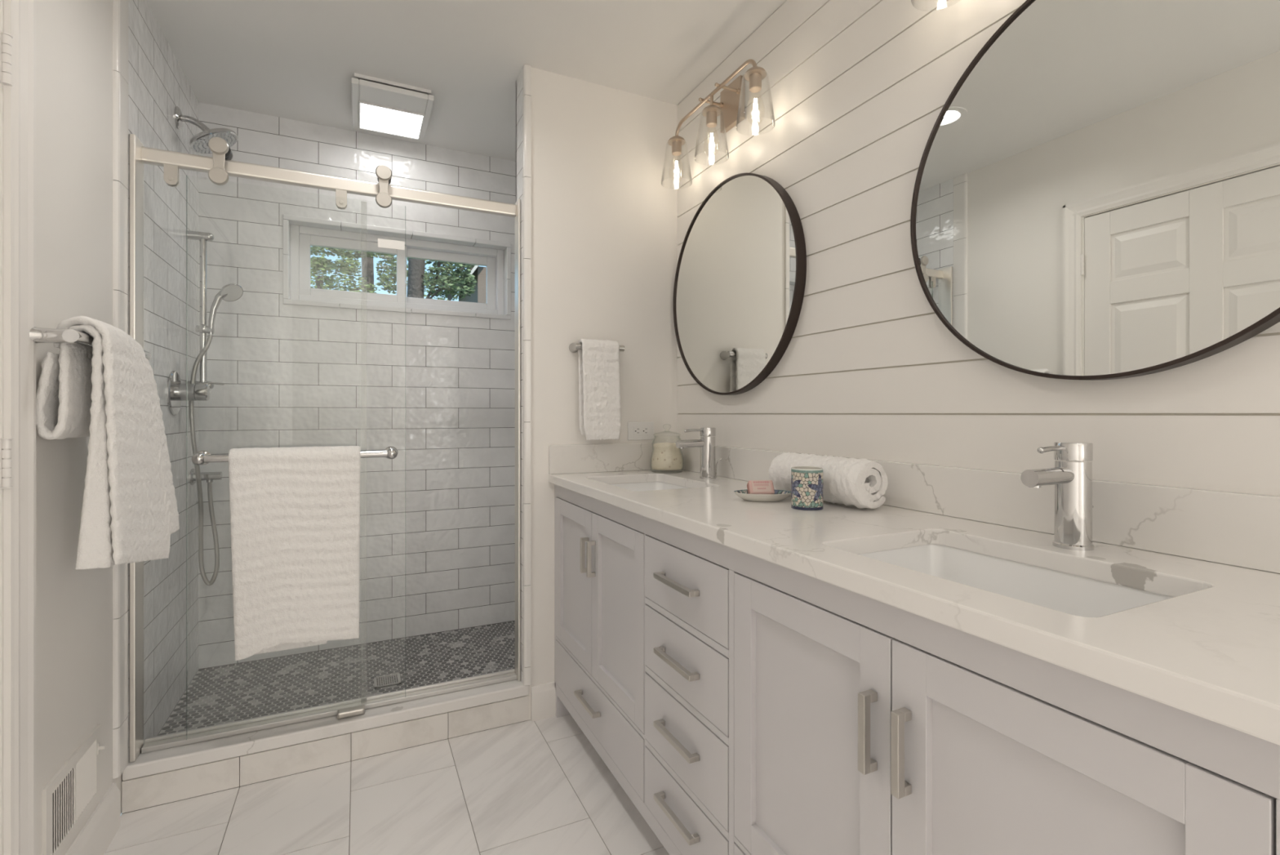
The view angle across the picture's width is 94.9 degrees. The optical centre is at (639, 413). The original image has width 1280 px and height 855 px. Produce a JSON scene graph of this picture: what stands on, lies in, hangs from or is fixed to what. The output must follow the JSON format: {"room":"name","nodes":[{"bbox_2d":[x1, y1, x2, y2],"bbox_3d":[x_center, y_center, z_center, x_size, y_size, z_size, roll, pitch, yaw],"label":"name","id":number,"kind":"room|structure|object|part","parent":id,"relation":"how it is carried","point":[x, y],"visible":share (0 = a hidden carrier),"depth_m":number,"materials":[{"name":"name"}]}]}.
{"room":"bathroom","nodes":[
{"label":"bathroom","id":0,"kind":"room"},
{"bbox_2d":[2,0,198,854],"bbox_3d":[-0.697,-0.075,-0.058,0.113,2.440,5.700,0,0,-26],"label":"wall","id":1,"kind":"structure","parent":0,"point":[74,180],"depth_m":1.52,"materials":[{"name":"white paint"}]},
{"bbox_2d":[0,31,13,488],"bbox_3d":[-1.016,0.123,0.747,0.112,2.019,0.858,0,0,-26],"label":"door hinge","id":2,"kind":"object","parent":1,"relation":"in","point":[6,37],"depth_m":1.12,"materials":[{"name":"white paint"}]},
{"bbox_2d":[0,0,35,854],"bbox_3d":[-1.065,0.091,0.717,0.121,2.107,0.999,0,0,-26],"label":"trim","id":3,"kind":"structure","parent":1,"relation":"attached to","point":[20,15],"depth_m":1.15,"materials":[{"name":"white paint"}]},
{"bbox_2d":[41,723,105,854],"bbox_3d":[-1.337,0.901,1.397,0.020,0.188,0.295,0,0,-26],"label":"air vent","id":4,"kind":"object","parent":1,"relation":"in","point":[69,796],"visible":1,"depth_m":1.37,"materials":[{"name":"white metal"}]},
{"bbox_3d":[-1.392,0.864,1.518,0.014,0.026,0.008,0,0,-26],"label":"damper lever","id":5,"kind":"part","parent":4,"relation":"part of","materials":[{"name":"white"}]},
{"bbox_2d":[29,326,151,359],"bbox_3d":[-1.298,-0.159,1.401,0.094,0.050,0.488,0,0,-26],"label":"towel bar","id":6,"kind":"object","parent":1,"relation":"attached to","point":[37,335],"visible":0.44,"depth_m":1.20,"materials":[{"name":"silver metal"}]},
{"bbox_3d":[-1.208,-0.159,1.201,0.082,0.050,0.050,0,0,-26],"label":"post","id":7,"kind":"part","parent":6,"relation":"part of","materials":[{"name":"silver metal"}]},
{"bbox_2d":[35,315,179,568],"bbox_3d":[-1.278,0.090,1.438,0.152,0.596,0.440,0,0,-26],"label":"bath towel","id":8,"kind":"object","parent":6,"relation":"hanging from","point":[106,392],"visible":0.97,"depth_m":1.29,"materials":[{"name":"white fabric"}]},
{"bbox_2d":[65,782,119,854],"bbox_3d":[-0.433,1.083,-0.489,0.016,0.125,4.694,0,0,-26],"label":"baseboard","id":9,"kind":"structure","parent":1,"relation":"attached to","point":[99,831],"depth_m":1.52,"materials":[{"name":"white paint"}]},
{"bbox_2d":[112,0,128,778],"bbox_3d":[-1.467,-0.142,1.661,0.013,2.305,0.075,0,0,-26],"label":"trim","id":10,"kind":"structure","parent":1,"relation":"attached to","point":[120,7],"depth_m":1.64,"materials":[{"name":"white tile"}]},
{"bbox_2d":[166,370,224,415],"bbox_3d":[-1.608,-0.073,2.143,0.150,0.160,0.160,0,0,-26],"label":"shower valve","id":11,"kind":"object","parent":1,"relation":"attached to","point":[177,392],"visible":1,"depth_m":2.11,"materials":[{"name":"silver metal"}]},
{"bbox_3d":[-1.595,-0.077,2.149,0.044,0.062,0.062,0,0,-26],"label":"handle","id":12,"kind":"part","parent":11,"relation":"part of","materials":[{"name":"silver metal"}]},
{"bbox_3d":[-1.572,-0.108,2.163,0.067,0.013,0.007,0,0,-31],"label":"lever","id":13,"kind":"part","parent":11,"relation":"part of","materials":[{"name":"silver metal"}]},
{"bbox_2d":[186,230,214,389],"bbox_3d":[-1.716,-0.402,2.294,0.088,0.616,0.042,0,0,-26],"label":"slide bar","id":14,"kind":"object","parent":1,"relation":"attached to","point":[203,237],"visible":0.81,"depth_m":2.29,"materials":[{"name":"silver metal"}]},
{"bbox_3d":[-1.710,-0.396,2.301,0.023,0.591,0.023,0,0,-26],"label":"rail","id":15,"kind":"part","parent":14,"relation":"part of","materials":[{"name":"silver metal"}]},
{"bbox_2d":[188,283,243,585],"bbox_3d":[-1.670,0.090,2.333,0.165,1.202,0.121,0,0,-14],"label":"shower","id":16,"kind":"object","parent":14,"relation":"attached to","point":[228,292],"visible":0.95,"depth_m":2.31,"materials":[{"name":"silver metal"}]},
{"bbox_2d":[189,468,222,484],"bbox_3d":[-1.744,0.253,2.366,0.098,0.066,0.066,0,0,-26],"label":"connector","id":17,"kind":"object","parent":1,"relation":"attached to","point":[209,477],"depth_m":2.36,"materials":[{"name":"silver metal"}]},
{"bbox_3d":[-1.741,0.257,2.368,0.090,0.040,0.033,0,0,-26],"label":"spout","id":18,"kind":"part","parent":17,"relation":"part of","materials":[{"name":"silver metal"}]},
{"bbox_2d":[173,106,238,153],"bbox_3d":[-1.614,-1.050,2.196,0.186,0.147,0.164,0,0,-26],"label":"shower","id":19,"kind":"object","parent":1,"relation":"attached to","point":[198,143],"visible":0.74,"depth_m":2.16,"materials":[{"name":"silver metal"}]},
{"bbox_3d":[-1.646,-1.067,2.180,0.102,0.061,0.023,0,0,-26],"label":"arm","id":20,"kind":"part","parent":19,"relation":"part of","materials":[{"name":"silver metal"}]},
{"bbox_2d":[157,620,515,735],"bbox_3d":[-0.997,1.105,2.459,1.527,0.080,0.704,0,0,-26],"label":"floor","id":21,"kind":"structure","parent":0,"point":[218,695],"depth_m":2.42,"materials":[{"name":"grey tile"}]},
{"bbox_2d":[373,672,400,688],"bbox_3d":[-1.006,1.063,2.338,0.096,0.006,0.098,0,0,-26],"label":"floor drain","id":22,"kind":"object","parent":21,"relation":"on","point":[388,680],"visible":1,"depth_m":2.33,"materials":[{"name":"silver metal"}]},
{"bbox_2d":[198,102,515,669],"bbox_3d":[-1.190,-0.075,2.845,1.740,2.440,0.160,0,0,-26],"label":"wall","id":23,"kind":"structure","parent":0,"point":[291,375],"depth_m":2.74,"materials":[{"name":"tile"}]},
{"bbox_2d":[289,224,503,315],"bbox_3d":[-1.159,-0.675,2.888,0.959,0.348,0.090,0,0,-26],"label":"window","id":24,"kind":"structure","parent":23,"relation":"in","point":[301,237],"depth_m":2.84,"materials":[{"name":"white plastic"}]},
{"bbox_3d":[-1.348,-0.676,2.776,0.455,0.278,0.028,0,0,-26],"label":"sash","id":25,"kind":"part","parent":24,"relation":"part of","materials":[{"name":"white plastic"}]},
{"bbox_3d":[-0.979,-0.676,2.987,0.479,0.278,0.027,0,0,-26],"label":"sash","id":26,"kind":"part","parent":24,"relation":"part of","materials":[{"name":"white plastic"}]},
{"bbox_2d":[282,214,511,319],"bbox_3d":[-1.130,-0.675,2.827,1.003,0.392,0.094,0,0,-26],"label":"trim","id":27,"kind":"structure","parent":23,"relation":"attached to","point":[288,220],"depth_m":2.76,"materials":[{"name":"white tile"}]},
{"bbox_2d":[103,714,669,854],"bbox_3d":[0.362,1.170,-0.060,1.820,0.050,4.778,0,0,-26],"label":"floor","id":28,"kind":"structure","parent":0,"point":[527,787],"depth_m":1.70,"materials":[{"name":"grey tile"}]},
{"bbox_2d":[554,484,1279,854],"bbox_3d":[0.331,0.704,1.455,0.562,0.883,1.977,0,0,-26],"label":"vanity cabinet","id":29,"kind":"object","parent":28,"relation":"on","point":[742,703],"visible":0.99,"depth_m":0.92,"materials":[{"name":"grey paint"}]},
{"bbox_3d":[-0.228,0.577,2.053,0.019,0.521,0.376,0,0,-26],"label":"door","id":30,"kind":"part","parent":29,"relation":"part of","materials":[{"name":"grey paint"}]},
{"bbox_3d":[-0.179,0.457,1.899,0.026,0.112,0.012,0,0,-26],"label":"handle","id":31,"kind":"part","parent":29,"relation":"part of","materials":[{"name":"silver metal"}]},
{"bbox_3d":[-0.170,0.927,1.880,0.026,0.012,0.172,0,0,-26],"label":"handle","id":32,"kind":"part","parent":29,"relation":"part of","materials":[{"name":"silver metal"}]},
{"bbox_3d":[-0.154,0.457,1.846,0.026,0.112,0.012,0,0,-26],"label":"handle","id":33,"kind":"part","parent":29,"relation":"part of","materials":[{"name":"silver metal"}]},
{"bbox_3d":[-0.146,0.935,1.882,0.019,0.162,0.756,0,0,-26],"label":"drawer","id":34,"kind":"part","parent":29,"relation":"part of","materials":[{"name":"grey paint"}]},
{"bbox_3d":[-0.064,0.577,1.711,0.019,0.521,0.376,0,0,-26],"label":"door","id":35,"kind":"part","parent":29,"relation":"part of","materials":[{"name":"grey paint"}]},
{"bbox_3d":[0.081,0.930,1.356,0.026,0.012,0.172,0,0,-26],"label":"handle","id":36,"kind":"part","parent":29,"relation":"part of","materials":[{"name":"silver metal"}]},
{"bbox_3d":[0.081,0.753,1.356,0.026,0.012,0.172,0,0,-26],"label":"handle","id":37,"kind":"part","parent":29,"relation":"part of","materials":[{"name":"silver metal"}]},
{"bbox_3d":[0.081,0.575,1.356,0.026,0.012,0.172,0,0,-26],"label":"handle","id":38,"kind":"part","parent":29,"relation":"part of","materials":[{"name":"silver metal"}]},
{"bbox_3d":[0.081,0.393,1.356,0.026,0.012,0.172,0,0,-26],"label":"handle","id":39,"kind":"part","parent":29,"relation":"part of","materials":[{"name":"silver metal"}]},
{"bbox_3d":[0.104,0.941,1.362,0.019,0.150,0.378,0,0,-26],"label":"drawer","id":40,"kind":"part","parent":29,"relation":"part of","materials":[{"name":"grey paint"}]},
{"bbox_3d":[0.104,0.759,1.362,0.019,0.170,0.378,0,0,-26],"label":"drawer","id":41,"kind":"part","parent":29,"relation":"part of","materials":[{"name":"grey paint"}]},
{"bbox_3d":[0.104,0.575,1.362,0.019,0.156,0.378,0,0,-26],"label":"drawer","id":42,"kind":"part","parent":29,"relation":"part of","materials":[{"name":"grey paint"}]},
{"bbox_3d":[0.104,0.396,1.362,0.019,0.159,0.378,0,0,-26],"label":"drawer","id":43,"kind":"part","parent":29,"relation":"part of","materials":[{"name":"grey paint"}]},
{"bbox_3d":[0.360,0.935,0.828,0.019,0.162,0.761,0,0,-26],"label":"drawer","id":44,"kind":"part","parent":29,"relation":"part of","materials":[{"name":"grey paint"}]},
{"bbox_3d":[0.278,0.577,1.000,0.019,0.521,0.379,0,0,-26],"label":"door","id":45,"kind":"part","parent":29,"relation":"part of","materials":[{"name":"grey paint"}]},
{"bbox_3d":[0.327,0.457,0.844,0.026,0.112,0.012,0,0,-26],"label":"handle","id":46,"kind":"part","parent":29,"relation":"part of","materials":[{"name":"silver metal"}]},
{"bbox_3d":[0.352,0.457,0.792,0.026,0.112,0.012,0,0,-26],"label":"handle","id":47,"kind":"part","parent":29,"relation":"part of","materials":[{"name":"silver metal"}]},
{"bbox_2d":[548,469,1279,745],"bbox_3d":[0.336,0.246,1.451,0.558,0.032,1.990,0,0,-26],"label":"countertop","id":48,"kind":"structure","parent":29,"relation":"on","point":[1211,650],"depth_m":0.80,"materials":[{"name":"stone"}]},
{"bbox_2d":[610,481,688,491],"bbox_3d":[0.031,0.344,1.992,0.347,0.165,0.468,0,0,-26],"label":"sink","id":49,"kind":"object","parent":48,"relation":"in","point":[651,486],"visible":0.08,"depth_m":2.21,"materials":[{"name":"white ceramic"}]},
{"bbox_2d":[649,431,684,472],"bbox_3d":[0.106,0.135,2.314,0.134,0.189,0.134,0,0,-26],"label":"glass jar","id":50,"kind":"object","parent":48,"relation":"on","point":[665,455],"visible":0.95,"depth_m":2.27,"materials":[{"name":"beige glass"}]},
{"bbox_2d":[675,426,721,479],"bbox_3d":[0.211,0.140,2.067,0.179,0.180,0.058,0,0,-26],"label":"faucet","id":51,"kind":"object","parent":48,"relation":"on","point":[706,442],"visible":1,"depth_m":2.06,"materials":[{"name":"silver metal"}]},
{"bbox_3d":[0.180,0.105,2.052,0.110,0.029,0.028,0,0,-26],"label":"spout","id":52,"kind":"part","parent":51,"relation":"part of","materials":[{"name":"silver metal"}]},
{"bbox_3d":[0.189,0.061,2.057,0.078,0.012,0.011,0,0,-26],"label":"lever","id":53,"kind":"part","parent":51,"relation":"part of","materials":[{"name":"silver metal"}]},
{"bbox_3d":[0.240,0.065,2.081,0.054,0.030,0.054,0,0,-26],"label":"handle","id":54,"kind":"part","parent":51,"relation":"part of","materials":[{"name":"silver metal"}]},
{"bbox_3d":[0.281,0.196,2.101,0.025,0.069,0.007,0,0,-26],"label":"pop rod","id":55,"kind":"part","parent":51,"relation":"part of","materials":[{"name":"silver metal"}]},
{"bbox_2d":[733,488,791,502],"bbox_3d":[0.326,0.219,1.557,0.147,0.022,0.115,0,0,-26],"label":"soap dish","id":56,"kind":"object","parent":48,"relation":"on","point":[779,495],"visible":0.92,"depth_m":1.52,"materials":[{"name":"white ceramic"}]},
{"bbox_2d":[746,480,774,493],"bbox_3d":[0.320,0.201,1.560,0.071,0.044,0.042,0,0,-6],"label":"soap bar","id":57,"kind":"object","parent":56,"relation":"in","point":[753,486],"visible":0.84,"depth_m":1.55,"materials":[{"name":"pink"}]},
{"bbox_2d":[791,466,822,510],"bbox_3d":[0.406,0.181,1.429,0.075,0.098,0.075,0,0,-26],"label":"tumbler","id":58,"kind":"object","parent":48,"relation":"on","point":[806,482],"visible":1,"depth_m":1.40,"materials":[{"name":"ceramic"}]},
{"bbox_2d":[768,452,888,508],"bbox_3d":[0.476,0.169,1.529,0.118,0.121,0.327,0,0,-26],"label":"rolled towel","id":59,"kind":"object","parent":48,"relation":"on","point":[861,483],"visible":0.7,"depth_m":1.41,"materials":[{"name":"white fabric"}]},
{"bbox_2d":[859,544,1173,617],"bbox_3d":[0.547,0.344,0.917,0.347,0.165,0.468,0,0,-26],"label":"sink","id":60,"kind":"object","parent":48,"relation":"in","point":[1069,593],"visible":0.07,"depth_m":1.02,"materials":[{"name":"white ceramic"}]},
{"bbox_2d":[1020,441,1094,550],"bbox_3d":[0.718,0.140,0.999,0.179,0.180,0.058,0,0,-26],"label":"faucet","id":61,"kind":"object","parent":48,"relation":"on","point":[1071,475],"visible":1,"depth_m":0.99,"materials":[{"name":"silver metal"}]},
{"bbox_3d":[0.686,0.105,0.984,0.110,0.029,0.028,0,0,-26],"label":"spout","id":62,"kind":"part","parent":61,"relation":"part of","materials":[{"name":"silver metal"}]},
{"bbox_3d":[0.695,0.061,0.989,0.078,0.012,0.011,0,0,-26],"label":"lever","id":63,"kind":"part","parent":61,"relation":"part of","materials":[{"name":"silver metal"}]},
{"bbox_3d":[0.747,0.065,1.013,0.054,0.030,0.054,0,0,-26],"label":"handle","id":64,"kind":"part","parent":61,"relation":"part of","materials":[{"name":"silver metal"}]},
{"bbox_3d":[0.443,0.577,0.656,0.019,0.521,0.379,0,0,-26],"label":"door","id":65,"kind":"part","parent":29,"relation":"part of","materials":[{"name":"grey paint"}]},
{"bbox_2d":[146,0,786,161],"bbox_3d":[0.167,-1.355,0.357,2.070,0.120,5.900,0,0,-26],"label":"ceiling","id":66,"kind":"structure","parent":0,"point":[294,60],"depth_m":2.09,"materials":[{"name":"white paint"}]},
{"bbox_2d":[351,72,434,139],"bbox_3d":[-1.043,-1.272,2.466,0.299,0.046,0.380,0,0,-26],"label":"fan light","id":67,"kind":"object","parent":66,"relation":"attached to","point":[377,107],"visible":1,"depth_m":2.41,"materials":[{"name":"grey plastic"}]},
{"bbox_2d":[527,67,678,721],"bbox_3d":[-0.151,-0.075,2.374,0.648,2.440,0.126,0,0,-26],"label":"wall","id":68,"kind":"structure","parent":0,"point":[604,223],"depth_m":2.30,"materials":[{"name":"white paint"}]},
{"bbox_2d":[121,695,529,813],"bbox_3d":[-0.978,1.099,2.001,1.186,0.093,0.142,0,0,-26],"label":"shower curb","id":69,"kind":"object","parent":68,"relation":"attached to","point":[153,789],"depth_m":1.88,"materials":[{"name":"grey tile"}]},
{"bbox_2d":[122,678,529,780],"bbox_3d":[-0.979,1.031,2.004,1.186,0.040,0.156,0,0,-26],"label":"trim","id":70,"kind":"structure","parent":68,"relation":"attached to","point":[147,763],"depth_m":1.90,"materials":[{"name":"stone"}]},
{"bbox_2d":[128,133,520,762],"bbox_3d":[-0.977,0.100,1.987,1.152,1.820,0.087,0,0,-26],"label":"shower door frame","id":71,"kind":"structure","parent":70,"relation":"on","point":[172,162],"depth_m":1.88,"materials":[{"name":"silver metal"}]},
{"bbox_3d":[-1.489,0.100,1.738,0.014,1.820,0.081,0,0,-26],"label":"wall post","id":72,"kind":"part","parent":71,"relation":"part of","materials":[{"name":"silver metal"}]},
{"bbox_2d":[191,137,405,697],"bbox_3d":[-1.090,0.070,1.903,0.619,1.833,0.132,0,0,-26],"label":"sliding shower door","id":73,"kind":"structure","parent":71,"relation":"attached to","point":[220,148],"depth_m":1.96,"materials":[{"name":"clear glass"}]},
{"bbox_2d":[228,445,360,660],"bbox_3d":[-1.078,0.426,1.849,0.357,0.642,0.078,0,0,-26],"label":"bath towel","id":74,"kind":"object","parent":73,"relation":"hanging from","point":[295,511],"visible":1,"depth_m":1.82,"materials":[{"name":"white fabric"}]},
{"bbox_3d":[-0.984,0.998,2.009,1.126,0.026,0.043,0,0,-26],"label":"sill","id":75,"kind":"part","parent":71,"relation":"part of","materials":[{"name":"silver metal"}]},
{"bbox_3d":[-0.986,-0.775,2.007,1.135,0.046,0.028,0,0,-26],"label":"header rail","id":76,"kind":"part","parent":71,"relation":"part of","materials":[{"name":"silver metal"}]},
{"bbox_3d":[-0.467,0.100,2.243,0.010,1.820,0.056,0,0,-26],"label":"wall post","id":77,"kind":"part","parent":71,"relation":"part of","materials":[{"name":"silver metal"}]},
{"bbox_2d":[515,68,524,682],"bbox_3d":[-0.293,-0.100,2.326,0.374,2.390,0.108,0,0,-26],"label":"trim","id":78,"kind":"structure","parent":68,"relation":"attached to","point":[519,178],"depth_m":2.22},
{"bbox_2d":[522,64,531,684],"bbox_3d":[-0.422,-0.142,2.192,0.026,2.305,0.022,0,0,-26],"label":"trim","id":79,"kind":"structure","parent":68,"relation":"attached to","point":[526,69],"depth_m":2.18,"materials":[{"name":"white tile"}]},
{"bbox_2d":[568,342,624,352],"bbox_3d":[-0.166,-0.253,2.273,0.204,0.039,0.074,0,0,-26],"label":"towel bar","id":80,"kind":"object","parent":68,"relation":"attached to","point":[573,347],"visible":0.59,"depth_m":2.25,"materials":[{"name":"silver metal"}]},
{"bbox_3d":[-0.243,-0.253,2.242,0.039,0.039,0.064,0,0,-26],"label":"post","id":81,"kind":"part","parent":80,"relation":"part of","materials":[{"name":"silver metal"}]},
{"bbox_2d":[577,338,621,439],"bbox_3d":[-0.154,-0.092,2.249,0.156,0.382,0.067,0,0,-26],"label":"hand towel","id":82,"kind":"object","parent":80,"relation":"hanging from","point":[599,385],"visible":1,"depth_m":2.23,"materials":[{"name":"white fabric"}]},
{"bbox_2d":[548,441,675,474],"bbox_3d":[-0.091,0.175,2.339,0.558,0.109,0.020,0,0,-26],"label":"backsplash","id":83,"kind":"structure","parent":68,"relation":"attached to","point":[608,457],"depth_m":2.30,"materials":[{"name":"stone"}]},
{"bbox_2d":[627,422,653,439],"bbox_3d":[0.004,0.071,2.391,0.118,0.074,0.009,0,0,-26],"label":"power outlet","id":84,"kind":"object","parent":68,"relation":"attached to","point":[636,430],"visible":1,"depth_m":2.39,"materials":[{"name":"white plastic"}]},
{"bbox_2d":[633,426,648,435],"bbox_3d":[0.005,0.071,2.389,0.068,0.035,0.003,0,0,-26],"label":"receptacle","id":85,"kind":"object","parent":84,"relation":"attached to","point":[637,430],"depth_m":2.39,"materials":[{"name":"grey plastic"}]},
{"bbox_2d":[677,0,1279,496],"bbox_3d":[1.219,-0.075,0.396,0.120,2.440,4.858,0,0,-26],"label":"wall","id":86,"kind":"structure","parent":0,"point":[868,369],"depth_m":1.48,"materials":[{"name":"white paint"}]},
{"bbox_2d":[661,59,775,185],"bbox_3d":[0.267,-1.028,2.056,0.157,0.278,0.620,0,0,-26],"label":"vanity light","id":87,"kind":"object","parent":86,"relation":"attached to","point":[731,108],"visible":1,"depth_m":2.04,"materials":[{"name":"beige metal"}]},
{"bbox_2d":[667,135,685,155],"bbox_3d":[0.141,-1.036,2.273,0.068,0.066,0.068,0,0,-26],"label":"socket","id":88,"kind":"object","parent":87,"relation":"attached to","point":[676,142],"depth_m":2.26,"materials":[{"name":"beige metal"}]},
{"bbox_3d":[0.141,-0.968,2.273,0.120,0.158,0.120,0,0,-26],"label":"lamp shade","id":89,"kind":"part","parent":87,"relation":"part of","materials":[{"name":"clear glass"}]},
{"bbox_3d":[0.252,-1.115,2.107,0.096,0.018,0.018,0,0,-26],"label":"arm","id":90,"kind":"part","parent":87,"relation":"part of","materials":[{"name":"beige metal"}]},
{"bbox_3d":[0.250,-1.085,2.048,0.011,0.051,0.012,0,0,-26],"label":"stem","id":91,"kind":"part","parent":87,"relation":"part of","materials":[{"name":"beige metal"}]},
{"bbox_2d":[702,104,721,128],"bbox_3d":[0.250,-1.036,2.048,0.068,0.066,0.068,0,0,-26],"label":"socket","id":92,"kind":"object","parent":87,"relation":"attached to","point":[711,112],"depth_m":2.03,"materials":[{"name":"beige metal"}]},
{"bbox_3d":[0.250,-0.968,2.048,0.120,0.158,0.120,0,0,-26],"label":"lamp shade","id":93,"kind":"part","parent":87,"relation":"part of","materials":[{"name":"clear glass"}]},
{"bbox_3d":[0.297,-1.115,2.013,0.096,0.018,0.018,0,0,-26],"label":"arm","id":94,"kind":"part","parent":87,"relation":"part of","materials":[{"name":"beige metal"}]},
{"bbox_2d":[744,66,766,93],"bbox_3d":[0.358,-1.036,1.823,0.068,0.066,0.068,0,0,-26],"label":"socket","id":95,"kind":"object","parent":87,"relation":"attached to","point":[754,75],"depth_m":1.81,"materials":[{"name":"beige metal"}]},
{"bbox_3d":[0.358,-0.968,1.823,0.120,0.158,0.120,0,0,-26],"label":"lamp shade","id":96,"kind":"part","parent":87,"relation":"part of","materials":[{"name":"clear glass"}]},
{"bbox_2d":[673,173,806,395],"bbox_3d":[0.317,-0.447,2.092,0.036,0.762,0.762,0,0,-26],"label":"round mirror","id":97,"kind":"object","parent":86,"relation":"attached to","point":[739,289],"visible":1,"depth_m":2.01,"materials":[{"name":"grey metal"}]},
{"bbox_2d":[680,445,1279,573],"bbox_3d":[0.582,0.175,1.559,0.020,0.109,1.970,0,0,-26],"label":"backsplash","id":98,"kind":"structure","parent":86,"relation":"attached to","point":[1239,529],"depth_m":1.03,"materials":[{"name":"stone"}]},
{"bbox_2d":[910,0,1279,380],"bbox_3d":[0.818,-0.441,1.050,0.036,0.762,0.762,0,0,-26],"label":"round mirror","id":99,"kind":"object","parent":86,"relation":"attached to","point":[1096,193],"visible":1,"depth_m":1.02,"materials":[{"name":"grey metal"}]},
{"label":"outside","id":100,"kind":"structure","parent":0,"visible":0},
{"bbox_3d":[-8.655,1.695,22.634,40.000,0.100,41.700,0,0,-26],"label":"ground","id":101,"kind":"structure","parent":100,"visible":0},
{"bbox_2d":[310,255,381,293],"bbox_3d":[-5.114,-0.497,9.674,1.566,4.289,1.065,0,0,-26],"label":"tree","id":102,"kind":"object","parent":101,"relation":"on","point":[316,263],"visible":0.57,"depth_m":9.69,"materials":[{"name":"green plant"}]},
{"bbox_2d":[310,245,462,300],"bbox_3d":[-4.902,-3.103,12.062,1.802,9.504,4.128,0,0,41],"label":"tree","id":103,"kind":"object","parent":101,"relation":"on","point":[367,264],"visible":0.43,"depth_m":11.52,"materials":[{"name":"green plant"}]},
{"bbox_2d":[407,257,476,298],"bbox_3d":[-2.601,-2.106,7.703,0.877,7.504,0.715,0,0,-26],"label":"tree","id":104,"kind":"object","parent":101,"relation":"on","point":[416,278],"visible":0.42,"depth_m":7.52,"materials":[{"name":"green plant"}]},
{"bbox_2d":[446,264,486,303],"bbox_3d":[-1.088,-1.730,10.660,4.330,6.750,2.440,0,0,-26],"label":"neighbouring house","id":105,"kind":"structure","parent":101,"relation":"on","point":[479,295],"depth_m":9.06,"materials":[{"name":"brown"}]}
]}

